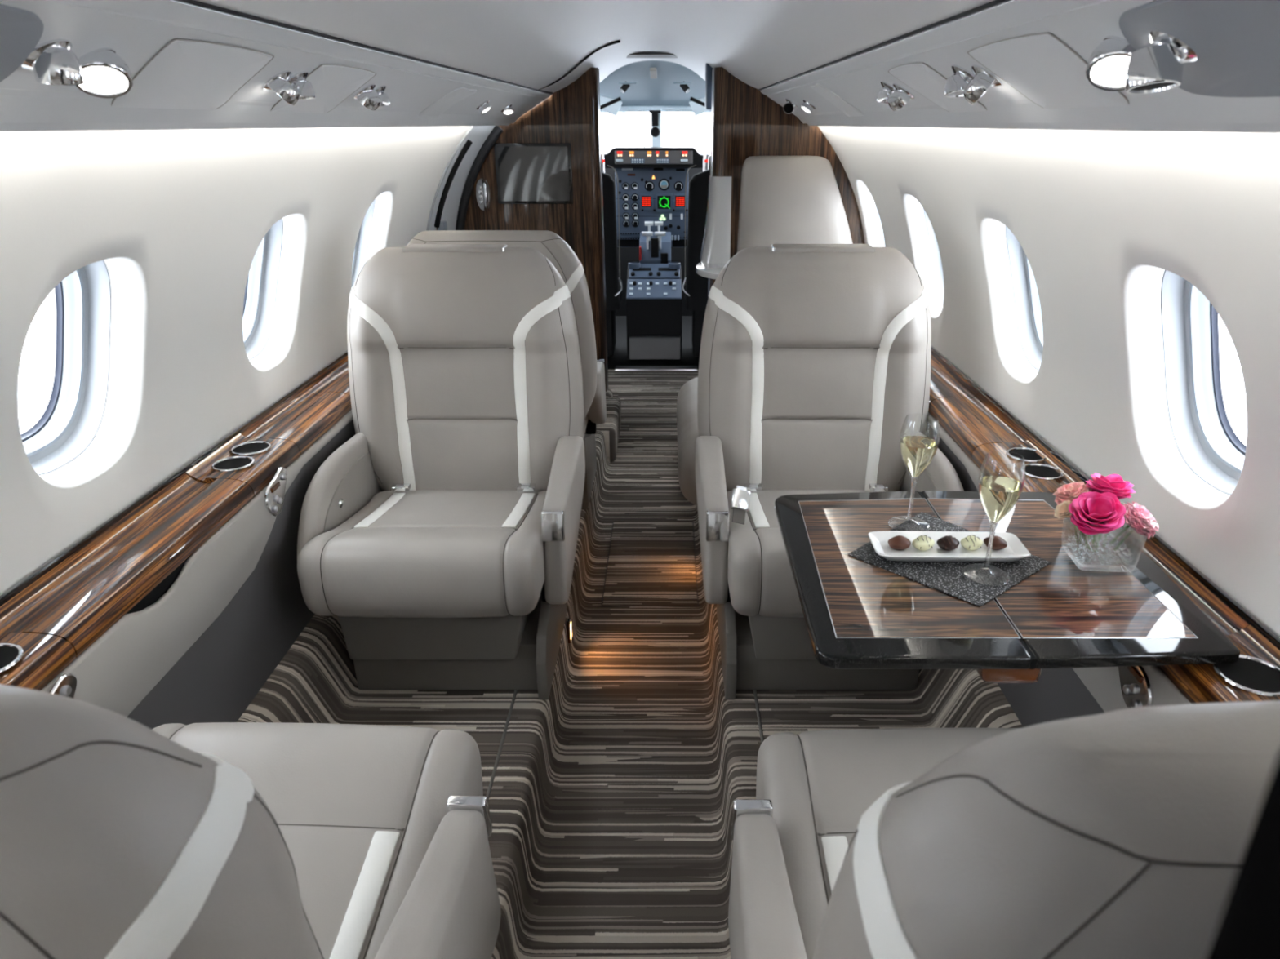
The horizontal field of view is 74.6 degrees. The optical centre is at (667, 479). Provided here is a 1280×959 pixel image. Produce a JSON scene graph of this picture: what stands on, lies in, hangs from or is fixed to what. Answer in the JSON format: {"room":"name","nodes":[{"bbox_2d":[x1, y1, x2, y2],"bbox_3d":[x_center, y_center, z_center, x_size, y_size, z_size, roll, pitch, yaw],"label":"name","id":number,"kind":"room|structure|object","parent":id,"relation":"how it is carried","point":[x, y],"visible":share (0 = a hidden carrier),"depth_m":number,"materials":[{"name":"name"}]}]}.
{"room":"aircraft cabin","nodes":[
{"label":"aircraft cabin","id":0,"kind":"room"},
{"bbox_2d":[40,409,382,728],"bbox_3d":[-0.838,0.627,0.744,0.074,0.384,5.680,0,23,0],"label":"wall","id":1,"kind":"structure","parent":0,"point":[199,647],"depth_m":1.50,"materials":[{"name":"leather"}]},
{"bbox_2d":[48,673,76,698],"bbox_3d":[-0.796,0.312,1.095,0.012,0.085,0.108,0,23,0],"label":"control plate","id":2,"kind":"object","parent":1,"relation":"attached to","point":[65,685],"visible":0.29,"depth_m":1.11,"materials":[{"name":"silver metal"}]},
{"bbox_2d":[0,350,351,690],"bbox_3d":[-0.875,0.422,0.657,0.132,0.066,5.680,0,23,0],"label":"ledge","id":3,"kind":"object","parent":1,"relation":"attached to","point":[49,618],"visible":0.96,"depth_m":1.40,"materials":[{"name":"brown wood"}]},
{"bbox_2d":[264,466,287,516],"bbox_3d":[-0.796,0.028,1.720,0.012,0.085,0.108,0,23,0],"label":"control plate","id":4,"kind":"object","parent":1,"relation":"attached to","point":[275,491],"visible":1,"depth_m":1.71,"materials":[{"name":"silver metal"}]},
{"bbox_2d":[0,88,471,595],"bbox_3d":[-0.812,0.339,0.632,0.378,1.230,5.700,0,23,0],"label":"wall","id":5,"kind":"structure","parent":0,"point":[178,220],"depth_m":1.49,"materials":[{"name":"white"}]},
{"bbox_2d":[21,260,111,475],"bbox_3d":[-0.979,-0.183,1.316,0.172,0.351,0.290,0,23,0],"label":"window","id":6,"kind":"structure","parent":5,"relation":"in","point":[72,418],"depth_m":1.43,"materials":[{"name":"grey plastic"}]},
{"bbox_2d":[242,217,283,359],"bbox_3d":[-0.979,-0.448,1.941,0.172,0.351,0.290,0,23,0],"label":"window","id":7,"kind":"structure","parent":5,"relation":"in","point":[261,286],"depth_m":2.06,"materials":[{"name":"grey plastic"}]},
{"bbox_2d":[0,0,552,131],"bbox_3d":[-0.584,-0.359,0.658,0.197,0.162,6.292,0,23,0],"label":"panel","id":8,"kind":"object","parent":5,"relation":"attached to","point":[188,61],"visible":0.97,"depth_m":1.05,"materials":[{"name":"white plastic"}]},
{"bbox_2d":[0,4,44,82],"bbox_3d":[-0.582,-0.271,0.498,0.118,0.074,0.577,0,23,0],"label":"speaker grille","id":9,"kind":"object","parent":8,"relation":"attached to","point":[21,25],"depth_m":0.72,"materials":[{"name":"grey fabric"}]},
{"bbox_2d":[20,38,84,85],"bbox_3d":[-0.573,-0.388,0.778,0.049,0.042,0.048,0,23,0],"label":"air vent","id":10,"kind":"object","parent":8,"relation":"attached to","point":[52,62],"visible":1,"depth_m":0.77,"materials":[{"name":"silver metal"}]},
{"bbox_2d":[75,47,133,97],"bbox_3d":[-0.573,-0.411,0.846,0.056,0.049,0.052,0,23,0],"label":"light","id":11,"kind":"object","parent":8,"relation":"attached to","point":[105,73],"visible":0.92,"depth_m":0.84,"materials":[{"name":"silver metal"}]},
{"bbox_2d":[262,70,299,105],"bbox_3d":[-0.572,-0.578,1.237,0.052,0.050,0.049,0,23,0],"label":"light","id":12,"kind":"object","parent":8,"relation":"attached to","point":[279,83],"visible":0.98,"depth_m":1.22,"materials":[{"name":"silver metal"}]},
{"bbox_2d":[288,71,315,99],"bbox_3d":[-0.569,-0.606,1.286,0.050,0.042,0.048,0,23,0],"label":"light","id":13,"kind":"object","parent":8,"relation":"attached to","point":[304,87],"visible":0.66,"depth_m":1.28,"materials":[{"name":"silver metal"}]},
{"bbox_2d":[353,84,380,110],"bbox_3d":[-0.576,-0.731,1.602,0.050,0.050,0.048,0,23,0],"label":"light","id":14,"kind":"object","parent":8,"relation":"attached to","point":[367,96],"visible":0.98,"depth_m":1.59,"materials":[{"name":"silver metal"}]},
{"bbox_2d":[374,84,390,106],"bbox_3d":[-0.576,-0.760,1.660,0.049,0.042,0.048,0,23,0],"label":"light","id":15,"kind":"object","parent":8,"relation":"attached to","point":[384,100],"visible":0.57,"depth_m":1.65,"materials":[{"name":"silver metal"}]},
{"bbox_2d":[475,100,491,114],"bbox_3d":[-0.580,-1.169,2.632,0.049,0.044,0.048,0,23,0],"label":"light","id":16,"kind":"object","parent":8,"relation":"attached to","point":[483,108],"visible":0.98,"depth_m":2.62,"materials":[{"name":"silver metal"}]},
{"bbox_2d":[351,199,375,287],"bbox_3d":[-0.979,-0.714,2.570,0.172,0.351,0.290,0,23,0],"label":"window","id":17,"kind":"structure","parent":5,"relation":"in","point":[360,255],"depth_m":2.70,"materials":[{"name":"glass"}]},
{"bbox_2d":[426,125,503,231],"bbox_3d":[-0.810,-0.886,3.532,0.304,1.241,0.604,0,23,0],"label":"door","id":18,"kind":"structure","parent":5,"relation":"in","point":[448,211],"depth_m":3.48,"materials":[{"name":"white plastic"}]},
{"bbox_2d":[464,67,608,391],"bbox_3d":[-0.627,-1.025,3.872,0.660,1.566,0.130,0,23,0],"label":"wall","id":19,"kind":"structure","parent":0,"point":[571,114],"depth_m":3.71,"materials":[{"name":"wood"}]},
{"bbox_2d":[475,178,490,210],"bbox_3d":[-0.813,-1.244,3.673,0.060,0.134,0.066,0,23,0],"label":"handle","id":20,"kind":"object","parent":19,"relation":"attached to","point":[482,189],"visible":1,"depth_m":3.68,"materials":[{"name":"silver metal"}]},
{"bbox_2d":[493,142,573,204],"bbox_3d":[-0.583,-1.331,3.659,0.332,0.250,0.024,0,23,0],"label":"monitor","id":21,"kind":"object","parent":19,"relation":"attached to","point":[526,173],"visible":1,"depth_m":3.65,"materials":[{"name":"black paint"}]},
{"bbox_2d":[195,0,994,92],"bbox_3d":[-0.075,-0.674,1.056,0.840,0.186,7.270,0,23,0],"label":"ceiling","id":22,"kind":"structure","parent":0,"point":[529,43],"depth_m":1.81,"materials":[{"name":"white"}]},
{"bbox_2d":[537,40,620,90],"bbox_3d":[-0.385,-1.513,3.117,0.423,0.211,0.010,0,23,0],"label":"trim","id":23,"kind":"structure","parent":22,"relation":"attached to","point":[618,41],"depth_m":3.10,"materials":[{"name":"black"}]},
{"bbox_2d":[626,53,677,57],"bbox_3d":[-0.075,-1.964,3.892,0.259,0.008,0.200,0,23,0],"label":"air vent slot","id":24,"kind":"object","parent":22,"relation":"attached to","point":[633,55],"visible":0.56,"depth_m":3.86,"materials":[{"name":"grey plastic"}]},
{"bbox_2d":[705,62,712,109],"bbox_3d":[0.183,-1.647,3.494,0.053,0.195,0.120,0,23,0],"label":"trim","id":25,"kind":"structure","parent":22,"relation":"attached to","point":[708,68],"depth_m":3.45,"materials":[{"name":"blue paint"}]},
{"bbox_2d":[236,389,1022,958],"bbox_3d":[-0.075,0.794,1.189,1.550,0.310,6.370,0,23,0],"label":"floor","id":26,"kind":"structure","parent":0,"point":[612,795],"depth_m":1.84,"materials":[{"name":"carpet"}]},
{"bbox_2d":[0,684,501,958],"bbox_3d":[-0.505,0.435,0.863,0.596,0.926,0.714,1,23,2],"label":"seat","id":27,"kind":"object","parent":26,"relation":"on","point":[122,837],"visible":1,"depth_m":0.51,"materials":[{"name":"beige leather"}]},
{"bbox_2d":[151,722,483,958],"bbox_3d":[-0.508,0.517,0.992,0.470,0.192,0.533,1,23,2],"label":"seat cushion","id":28,"kind":"object","parent":27,"relation":"on","point":[316,774],"depth_m":1.08,"materials":[{"name":"leather"}]},
{"bbox_2d":[297,244,585,699],"bbox_3d":[-0.499,-0.025,1.941,0.596,0.931,0.714,0,23,0],"label":"seat","id":29,"kind":"object","parent":26,"relation":"on","point":[465,369],"visible":1,"depth_m":1.96,"materials":[{"name":"beige leather"}]},
{"bbox_2d":[297,489,546,617],"bbox_3d":[-0.505,0.127,1.912,0.470,0.192,0.533,0,23,0],"label":"seat cushion","id":30,"kind":"object","parent":29,"relation":"on","point":[366,553],"depth_m":1.68,"materials":[{"name":"beige leather"}]},
{"bbox_2d":[485,689,517,802],"bbox_3d":[-0.349,0.930,0.883,0.007,0.006,5.700,0,23,0],"label":"trim","id":31,"kind":"structure","parent":26,"relation":"attached to","point":[500,750],"depth_m":1.75,"materials":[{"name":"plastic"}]},
{"bbox_2d":[406,230,606,509],"bbox_3d":[-0.499,-0.373,2.769,0.596,0.926,0.714,0,23,0],"label":"seat","id":32,"kind":"object","parent":26,"relation":"on","point":[549,244],"visible":0.23,"depth_m":2.38,"materials":[{"name":"beige leather"}]},
{"bbox_2d":[582,415,588,439],"bbox_3d":[-0.505,-0.291,2.898,0.470,0.192,0.533,0,23,0],"label":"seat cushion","id":33,"kind":"object","parent":32,"relation":"on","point":[585,422],"depth_m":2.73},
{"bbox_2d":[566,617,572,643],"bbox_3d":[-0.265,0.406,2.257,0.010,0.060,0.032,0,23,0],"label":"light","id":34,"kind":"object","parent":26,"relation":"attached to","point":[569,623],"visible":1,"depth_m":2.25,"materials":[{"name":"white plastic"}]},
{"bbox_2d":[595,397,621,462],"bbox_3d":[-0.273,-0.233,3.811,0.095,0.155,0.480,0,23,0],"label":"box","id":35,"kind":"object","parent":26,"relation":"on","point":[611,428],"visible":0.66,"depth_m":3.63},
{"bbox_2d":[600,521,698,606],"bbox_3d":[-0.055,0.274,2.821,0.296,0.014,0.586,0,23,0],"label":"floor hatch","id":36,"kind":"object","parent":26,"relation":"on","point":[650,563],"visible":1,"depth_m":2.77,"materials":[{"name":"carpet"}]},
{"bbox_2d":[676,377,698,505],"bbox_3d":[0.285,-0.071,2.718,0.510,0.410,0.660,0,23,0],"label":"seat","id":37,"kind":"object","parent":26,"relation":"on","point":[686,403],"visible":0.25,"depth_m":2.45,"materials":[{"name":"beige leather"}]},
{"bbox_2d":[696,175,731,287],"bbox_3d":[0.187,-0.647,3.302,0.160,1.015,0.415,0,23,0],"label":"seat","id":38,"kind":"object","parent":26,"relation":"on","point":[715,251],"visible":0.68,"depth_m":3.23,"materials":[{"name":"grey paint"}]},
{"bbox_2d":[696,262,725,279],"bbox_3d":[0.187,-0.804,3.211,0.160,0.022,0.370,0,23,0],"label":"seat cushion","id":39,"kind":"object","parent":38,"relation":"on","point":[711,270],"depth_m":3.15,"materials":[{"name":"leather"}]},
{"bbox_2d":[753,689,764,743],"bbox_3d":[0.200,0.930,0.883,0.007,0.006,5.700,0,23,0],"label":"trim","id":40,"kind":"structure","parent":26,"relation":"attached to","point":[754,691],"depth_m":1.84,"materials":[{"name":"grey plastic"}]},
{"bbox_2d":[707,66,864,299],"bbox_3d":[0.489,-0.842,3.472,0.636,1.542,0.190,0,23,0],"label":"bulkhead","id":41,"kind":"object","parent":26,"relation":"on","point":[762,126],"depth_m":3.18,"materials":[{"name":"wood"}]},
{"bbox_2d":[737,155,852,253],"bbox_3d":[0.519,-0.942,3.302,0.502,0.617,0.045,0,23,0],"label":"seat back","id":42,"kind":"object","parent":41,"relation":"attached to","point":[784,199],"visible":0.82,"depth_m":3.23,"materials":[{"name":"beige leather"}]},
{"bbox_2d":[695,244,964,699],"bbox_3d":[0.359,-0.025,1.941,0.596,0.931,0.714,0,23,0],"label":"seat","id":43,"kind":"object","parent":26,"relation":"on","point":[814,361],"visible":0.7,"depth_m":1.98,"materials":[{"name":"beige leather"}]},
{"bbox_2d":[729,485,750,524],"bbox_3d":[0.151,0.053,1.753,0.044,0.069,0.059,0,23,0],"label":"belt buckle","id":44,"kind":"object","parent":43,"relation":"on","point":[740,500],"visible":1,"depth_m":1.75,"materials":[{"name":"silver metal"}]},
{"bbox_2d":[726,489,893,617],"bbox_3d":[0.365,0.127,1.912,0.470,0.192,0.533,0,23,0],"label":"seat cushion","id":45,"kind":"object","parent":43,"relation":"on","point":[780,597],"depth_m":1.68,"materials":[{"name":"leather"}]},
{"bbox_2d":[728,701,1279,958],"bbox_3d":[0.358,0.443,0.847,0.601,0.924,0.735,0,23,-1],"label":"seat","id":46,"kind":"object","parent":26,"relation":"on","point":[1125,833],"visible":0.94,"depth_m":0.41,"materials":[{"name":"beige leather"}]},
{"bbox_2d":[755,728,1019,958],"bbox_3d":[0.364,0.521,0.983,0.470,0.192,0.533,0,23,-1],"label":"seat cushion","id":47,"kind":"object","parent":46,"relation":"on","point":[815,788],"depth_m":1.08,"materials":[{"name":"beige leather"}]},
{"bbox_2d":[600,60,705,106],"bbox_3d":[-0.075,-2.277,4.889,1.600,0.247,1.060,0,23,0],"label":"ceiling","id":48,"kind":"structure","parent":0,"point":[661,91],"depth_m":4.95,"materials":[{"name":"blue"}]},
{"bbox_2d":[600,95,622,115],"bbox_3d":[-0.425,-2.280,5.084,0.296,0.147,0.042,0,23,0],"label":"sun visor","id":49,"kind":"object","parent":48,"relation":"attached to","point":[611,106],"visible":0.52,"depth_m":5.08,"materials":[{"name":"grey paint"}]},
{"bbox_2d":[618,81,636,93],"bbox_3d":[-0.230,-2.244,4.805,0.100,0.063,0.060,0,23,0],"label":"light","id":50,"kind":"object","parent":48,"relation":"attached to","point":[625,85],"visible":1,"depth_m":4.79,"materials":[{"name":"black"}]},
{"bbox_2d":[673,81,690,93],"bbox_3d":[0.080,-2.244,4.805,0.100,0.063,0.060,0,23,0],"label":"light","id":51,"kind":"object","parent":48,"relation":"attached to","point":[683,85],"visible":1,"depth_m":4.79,"materials":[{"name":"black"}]},
{"bbox_2d":[688,97,711,115],"bbox_3d":[0.275,-2.280,5.084,0.296,0.147,0.042,0,23,0],"label":"sun visor","id":52,"kind":"object","parent":48,"relation":"attached to","point":[698,106],"visible":0.5,"depth_m":5.09,"materials":[{"name":"grey paint"}]},
{"bbox_2d":[607,315,699,369],"bbox_3d":[-0.075,-0.805,5.399,1.700,0.028,2.630,0,23,0],"label":"floor","id":53,"kind":"structure","parent":0,"point":[619,357],"depth_m":5.39,"materials":[{"name":"black rubber"}]},
{"bbox_2d":[602,164,622,356],"bbox_3d":[-0.489,-1.324,5.101,0.442,1.118,0.534,0,23,0],"label":"seat","id":54,"kind":"object","parent":53,"relation":"on","point":[614,284],"visible":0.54,"depth_m":4.90,"materials":[{"name":"black leather"}]},
{"bbox_2d":[618,279,622,303],"bbox_3d":[-0.500,-1.159,5.221,0.420,0.120,0.440,0,23,0],"label":"seat cushion","id":55,"kind":"object","parent":54,"relation":"on","point":[620,293],"depth_m":5.16,"materials":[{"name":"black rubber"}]},
{"bbox_2d":[626,262,682,359],"bbox_3d":[-0.084,-1.042,5.214,0.338,0.550,0.375,0,23,0],"label":"pedestal","id":56,"kind":"object","parent":53,"relation":"on","point":[654,298],"visible":1,"depth_m":5.12,"materials":[{"name":"black plastic"}]},
{"bbox_2d":[639,221,671,263],"bbox_3d":[-0.080,-1.459,5.386,0.200,0.383,0.296,0,23,0],"label":"throttle quadrant","id":57,"kind":"object","parent":56,"relation":"on","point":[655,247],"visible":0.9,"depth_m":5.29,"materials":[{"name":"blue paint"}]},
{"bbox_2d":[682,164,710,356],"bbox_3d":[0.306,-1.324,5.101,0.442,1.118,0.534,0,23,0],"label":"seat","id":58,"kind":"object","parent":53,"relation":"on","point":[695,291],"visible":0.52,"depth_m":4.89,"materials":[{"name":"black leather"}]},
{"bbox_2d":[702,153,710,171],"bbox_3d":[0.227,-1.818,4.985,0.038,0.217,0.038,0,23,0],"label":"grip","id":59,"kind":"object","parent":58,"relation":"on","point":[706,157],"visible":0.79,"depth_m":4.95,"materials":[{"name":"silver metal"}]},
{"bbox_2d":[608,369,698,417],"bbox_3d":[-0.075,-0.482,4.596,0.600,0.001,0.900,0,23,0],"label":"floor","id":60,"kind":"structure","parent":0,"point":[642,394],"depth_m":4.60,"materials":[{"name":"carpet"}]},
{"bbox_2d":[614,365,697,371],"bbox_3d":[-0.070,-0.663,5.008,0.490,0.012,0.080,0,23,0],"label":"trim","id":61,"kind":"structure","parent":60,"relation":"on","point":[618,368],"depth_m":4.98,"materials":[{"name":"silver metal"}]},
{"bbox_2d":[604,168,710,315],"bbox_3d":[-0.075,-1.773,6.194,1.660,1.130,0.030,0,23,0],"label":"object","id":62,"kind":"structure","parent":0,"point":[627,255],"depth_m":6.24,"materials":[{"name":"black plastic"}]},
{"bbox_2d":[795,88,1279,638],"bbox_3d":[0.662,0.309,0.701,0.378,1.230,5.850,0,23,0],"label":"wall","id":63,"kind":"structure","parent":0,"point":[1098,218],"depth_m":1.39,"materials":[{"name":"white"}]},
{"bbox_2d":[922,207,944,305],"bbox_3d":[0.829,-0.673,2.473,0.172,0.351,0.290,0,23,0],"label":"window","id":64,"kind":"structure","parent":63,"relation":"in","point":[935,251],"depth_m":2.62,"materials":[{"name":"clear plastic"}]},
{"bbox_2d":[758,0,1279,133],"bbox_3d":[0.433,-0.269,0.445,0.197,0.162,5.830,0,23,0],"label":"panel","id":65,"kind":"object","parent":63,"relation":"attached to","point":[1040,51],"visible":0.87,"depth_m":0.91,"materials":[{"name":"white plastic"}]},
{"bbox_2d":[782,98,797,114],"bbox_3d":[0.414,-1.253,2.815,0.049,0.051,0.047,21,31,40],"label":"air vent","id":66,"kind":"object","parent":65,"relation":"attached to","point":[788,107],"visible":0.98,"depth_m":2.81,"materials":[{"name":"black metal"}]},
{"bbox_2d":[800,99,816,114],"bbox_3d":[0.429,-1.138,2.559,0.049,0.044,0.048,0,23,0],"label":"light","id":67,"kind":"object","parent":65,"relation":"attached to","point":[807,107],"visible":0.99,"depth_m":2.55,"materials":[{"name":"silver metal"}]},
{"bbox_2d":[876,80,894,103],"bbox_3d":[0.420,-0.732,1.585,0.049,0.042,0.048,0,23,0],"label":"air vent","id":68,"kind":"object","parent":65,"relation":"attached to","point":[883,95],"visible":0.65,"depth_m":1.57,"materials":[{"name":"silver metal"}]},
{"bbox_2d":[887,83,915,111],"bbox_3d":[0.429,-0.702,1.538,0.050,0.050,0.048,0,23,0],"label":"light","id":69,"kind":"object","parent":65,"relation":"attached to","point":[900,96],"visible":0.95,"depth_m":1.52,"materials":[{"name":"silver metal"}]},
{"bbox_2d":[945,64,973,97],"bbox_3d":[0.416,-0.561,1.179,0.050,0.045,0.048,0,23,0],"label":"air vent","id":70,"kind":"object","parent":65,"relation":"attached to","point":[956,84],"visible":0.78,"depth_m":1.17,"materials":[{"name":"silver metal"}]},
{"bbox_2d":[963,64,1002,104],"bbox_3d":[0.422,-0.529,1.122,0.050,0.052,0.049,0,23,0],"label":"light","id":71,"kind":"object","parent":65,"relation":"attached to","point":[982,79],"visible":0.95,"depth_m":1.11,"materials":[{"name":"silver metal"}]},
{"bbox_2d":[1085,35,1136,91],"bbox_3d":[0.416,-0.384,0.772,0.056,0.049,0.052,0,23,0],"label":"light","id":72,"kind":"object","parent":65,"relation":"attached to","point":[1107,65],"visible":0.69,"depth_m":0.77,"materials":[{"name":"silver metal"}]},
{"bbox_2d":[1124,31,1196,93],"bbox_3d":[0.416,-0.352,0.703,0.056,0.054,0.048,0,23,0],"label":"air vent","id":73,"kind":"object","parent":65,"relation":"attached to","point":[1156,66],"visible":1,"depth_m":0.69,"materials":[{"name":"silver metal"}]},
{"bbox_2d":[1119,0,1279,97],"bbox_3d":[0.432,-0.271,0.498,0.118,0.074,0.577,0,23,0],"label":"speaker grille","id":74,"kind":"object","parent":65,"relation":"attached to","point":[1235,44],"depth_m":0.65,"materials":[{"name":"grey fabric"}]},
{"bbox_2d":[1005,226,1043,370],"bbox_3d":[0.829,-0.409,1.849,0.172,0.351,0.290,0,23,0],"label":"window","id":75,"kind":"structure","parent":63,"relation":"in","point":[1026,297],"depth_m":1.98,"materials":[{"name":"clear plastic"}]},
{"bbox_2d":[1160,270,1246,495],"bbox_3d":[0.829,-0.152,1.243,0.172,0.351,0.290,0,23,0],"label":"window","id":76,"kind":"structure","parent":63,"relation":"in","point":[1205,438],"depth_m":1.35,"materials":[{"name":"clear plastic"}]},
{"bbox_2d":[898,412,1191,727],"bbox_3d":[0.659,0.598,0.813,0.016,0.384,5.830,0,23,0],"label":"wall","id":77,"kind":"structure","parent":0,"point":[1059,694],"depth_m":1.41,"materials":[{"name":"leather"}]},
{"bbox_2d":[928,345,1279,703],"bbox_3d":[0.725,0.403,0.700,0.132,0.066,5.775,0,23,0],"label":"ledge","id":78,"kind":"object","parent":77,"relation":"attached to","point":[978,423],"visible":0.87,"depth_m":1.58,"materials":[{"name":"brown wood"}]},
{"bbox_2d":[774,490,1239,683],"bbox_3d":[0.462,0.143,1.290,0.551,0.053,0.520,0,23,0],"label":"folding table","id":79,"kind":"object","parent":78,"relation":"attached to","point":[858,614],"visible":0.72,"depth_m":1.15,"materials":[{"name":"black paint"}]},
{"bbox_2d":[848,511,1051,607],"bbox_3d":[0.434,0.117,1.283,0.217,0.002,0.229,-21,31,-40],"label":"placemat","id":80,"kind":"object","parent":79,"relation":"on","point":[946,577],"visible":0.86,"depth_m":1.24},
{"bbox_2d":[888,415,939,525],"bbox_3d":[0.395,-0.010,1.342,0.067,0.186,0.067,-4,23,-10],"label":"glass","id":81,"kind":"object","parent":80,"relation":"on","point":[917,452],"visible":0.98,"depth_m":1.32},
{"bbox_2d":[899,415,939,478],"bbox_3d":[0.395,-0.049,1.326,0.060,0.102,0.060,0,23,0],"label":"bowl","id":82,"kind":"object","parent":81,"relation":"on","point":[917,452],"depth_m":1.32,"materials":[{"name":"clear glass"}]},
{"bbox_2d":[867,530,1031,562],"bbox_3d":[0.428,0.105,1.289,0.231,0.015,0.087,0,23,1],"label":"plate","id":83,"kind":"object","parent":80,"relation":"on","point":[1015,550],"visible":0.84,"depth_m":1.28,"materials":[{"name":"white ceramic"}]},
{"bbox_2d":[887,535,911,550],"bbox_3d":[0.355,0.096,1.288,0.034,0.020,0.029,0,23,0],"label":"chocolate","id":84,"kind":"object","parent":83,"relation":"on","point":[898,542],"visible":1,"depth_m":1.28,"materials":[{"name":"brown food"}]},
{"bbox_2d":[911,535,934,551],"bbox_3d":[0.392,0.096,1.287,0.034,0.021,0.029,-2,23,-5],"label":"chocolate","id":85,"kind":"object","parent":83,"relation":"on","point":[923,543],"visible":1,"depth_m":1.28,"materials":[{"name":"beige food"}]},
{"bbox_2d":[936,535,959,551],"bbox_3d":[0.429,0.096,1.285,0.034,0.021,0.030,-2,23,-5],"label":"chocolate","id":86,"kind":"object","parent":83,"relation":"on","point":[946,543],"visible":1,"depth_m":1.28,"materials":[{"name":"brown food"}]},
{"bbox_2d":[960,535,982,551],"bbox_3d":[0.465,0.096,1.287,0.034,0.021,0.029,-2,23,-5],"label":"chocolate","id":87,"kind":"object","parent":83,"relation":"on","point":[971,543],"visible":1,"depth_m":1.28,"materials":[{"name":"beige food"}]},
{"bbox_2d":[983,535,1007,550],"bbox_3d":[0.502,0.096,1.288,0.034,0.020,0.029,8,24,18],"label":"chocolate","id":88,"kind":"object","parent":83,"relation":"on","point":[999,544],"visible":0.77,"depth_m":1.28,"materials":[{"name":"brown food"}]},
{"bbox_2d":[962,453,1025,586],"bbox_3d":[0.463,0.054,1.190,0.067,0.186,0.067,-4,23,-10],"label":"glass","id":89,"kind":"object","parent":80,"relation":"on","point":[998,495],"visible":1,"depth_m":1.17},
{"bbox_2d":[977,453,1025,524],"bbox_3d":[0.463,0.016,1.173,0.060,0.102,0.060,0,23,0],"label":"bowl","id":90,"kind":"object","parent":89,"relation":"on","point":[998,495],"depth_m":1.16,"materials":[{"name":"clear glass"}]},
{"bbox_2d":[1061,503,1150,572],"bbox_3d":[0.651,0.087,1.262,0.091,0.074,0.091,2,23,4],"label":"flower vase","id":91,"kind":"object","parent":79,"relation":"on","point":[1119,549],"visible":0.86,"depth_m":1.23,"materials":[{"name":"clear glass"}]},
{"bbox_2d":[1054,499,1073,519],"bbox_3d":[0.601,0.068,1.247,0.055,0.069,0.030,8,24,19],"label":"carnation","id":92,"kind":"object","parent":91,"relation":"in","point":[1061,510],"visible":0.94,"depth_m":1.25,"materials":[{"name":"beige plant"}]},
{"bbox_2d":[1053,481,1093,505],"bbox_3d":[0.614,0.045,1.277,0.059,0.086,0.058,0,23,0],"label":"carnation","id":93,"kind":"object","parent":91,"relation":"in","point":[1070,491],"visible":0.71,"depth_m":1.26,"materials":[{"name":"pink plant"}]},
{"bbox_2d":[1068,491,1125,534],"bbox_3d":[0.621,0.066,1.223,0.071,0.090,0.071,-16,28,-34],"label":"rose","id":94,"kind":"object","parent":91,"relation":"in","point":[1104,511],"visible":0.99,"depth_m":1.21,"materials":[{"name":"pink plant"}]},
{"bbox_2d":[1085,472,1135,499],"bbox_3d":[0.660,0.041,1.266,0.072,0.102,0.070,0,23,0],"label":"rose","id":95,"kind":"object","parent":91,"relation":"in","point":[1115,484],"visible":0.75,"depth_m":1.24,"materials":[{"name":"pink plant"}]},
{"bbox_2d":[1123,501,1159,539],"bbox_3d":[0.688,0.069,1.234,0.061,0.074,0.056,-18,29,-36],"label":"carnation","id":96,"kind":"object","parent":91,"relation":"in","point":[1136,516],"visible":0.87,"depth_m":1.22,"materials":[{"name":"pink plant"}]},
{"bbox_2d":[1118,666,1153,708],"bbox_3d":[0.646,0.279,1.178,0.012,0.085,0.108,0,23,0],"label":"control plate","id":97,"kind":"object","parent":77,"relation":"attached to","point":[1136,688],"visible":0.57,"depth_m":1.16,"materials":[{"name":"silver metal"}]},
{"bbox_2d":[1206,754,1279,958],"bbox_3d":[0.384,0.555,0.341,0.562,1.112,0.045,0,23,0],"label":"wall partition","id":98,"kind":"structure","parent":0,"point":[1248,927],"depth_m":0.15,"materials":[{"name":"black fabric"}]},
{"bbox_3d":[-0.890,-1.474,4.990,0.030,1.520,2.460,0,23,0],"label":"wall","id":99,"kind":"structure","parent":0,"visible":0},
{"bbox_2d":[600,106,711,146],"bbox_3d":[-0.075,-2.228,5.464,1.604,0.379,0.100,0,23,0],"label":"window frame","id":100,"kind":"structure","parent":99,"relation":"in","point":[657,141],"depth_m":5.41,"materials":[{"name":"grey paint"}]},
{"bbox_2d":[648,110,661,137],"bbox_3d":[-0.083,-2.283,5.391,0.076,0.159,0.072,0,23,0],"label":"compass","id":101,"kind":"object","parent":100,"relation":"attached to","point":[655,131],"visible":1,"depth_m":5.36,"materials":[{"name":"black plastic"}]},
{"bbox_2d":[603,146,710,168],"bbox_3d":[-0.075,-2.044,5.328,0.690,0.116,0.313,0,23,0],"label":"glareshield","id":102,"kind":"object","parent":100,"relation":"attached to","point":[618,157],"visible":0.97,"depth_m":5.19,"materials":[{"name":"black plastic"}]},
{"bbox_2d":[614,168,688,247],"bbox_3d":[-0.094,-1.762,5.447,0.486,0.493,0.055,0,23,0],"label":"panel","id":103,"kind":"object","parent":102,"relation":"attached to","point":[645,194],"visible":0.96,"depth_m":5.42,"materials":[{"name":"blue paint"}]},
{"label":"outside","id":104,"kind":"structure","parent":0,"visible":0},
{"bbox_2d":[17,137,1246,445],"bbox_3d":[-0.075,-28.492,74.813,240.000,0.020,280.000,0,23,0],"label":"sky","id":105,"kind":"structure","parent":104,"point":[37,361],"depth_m":11.17,"materials":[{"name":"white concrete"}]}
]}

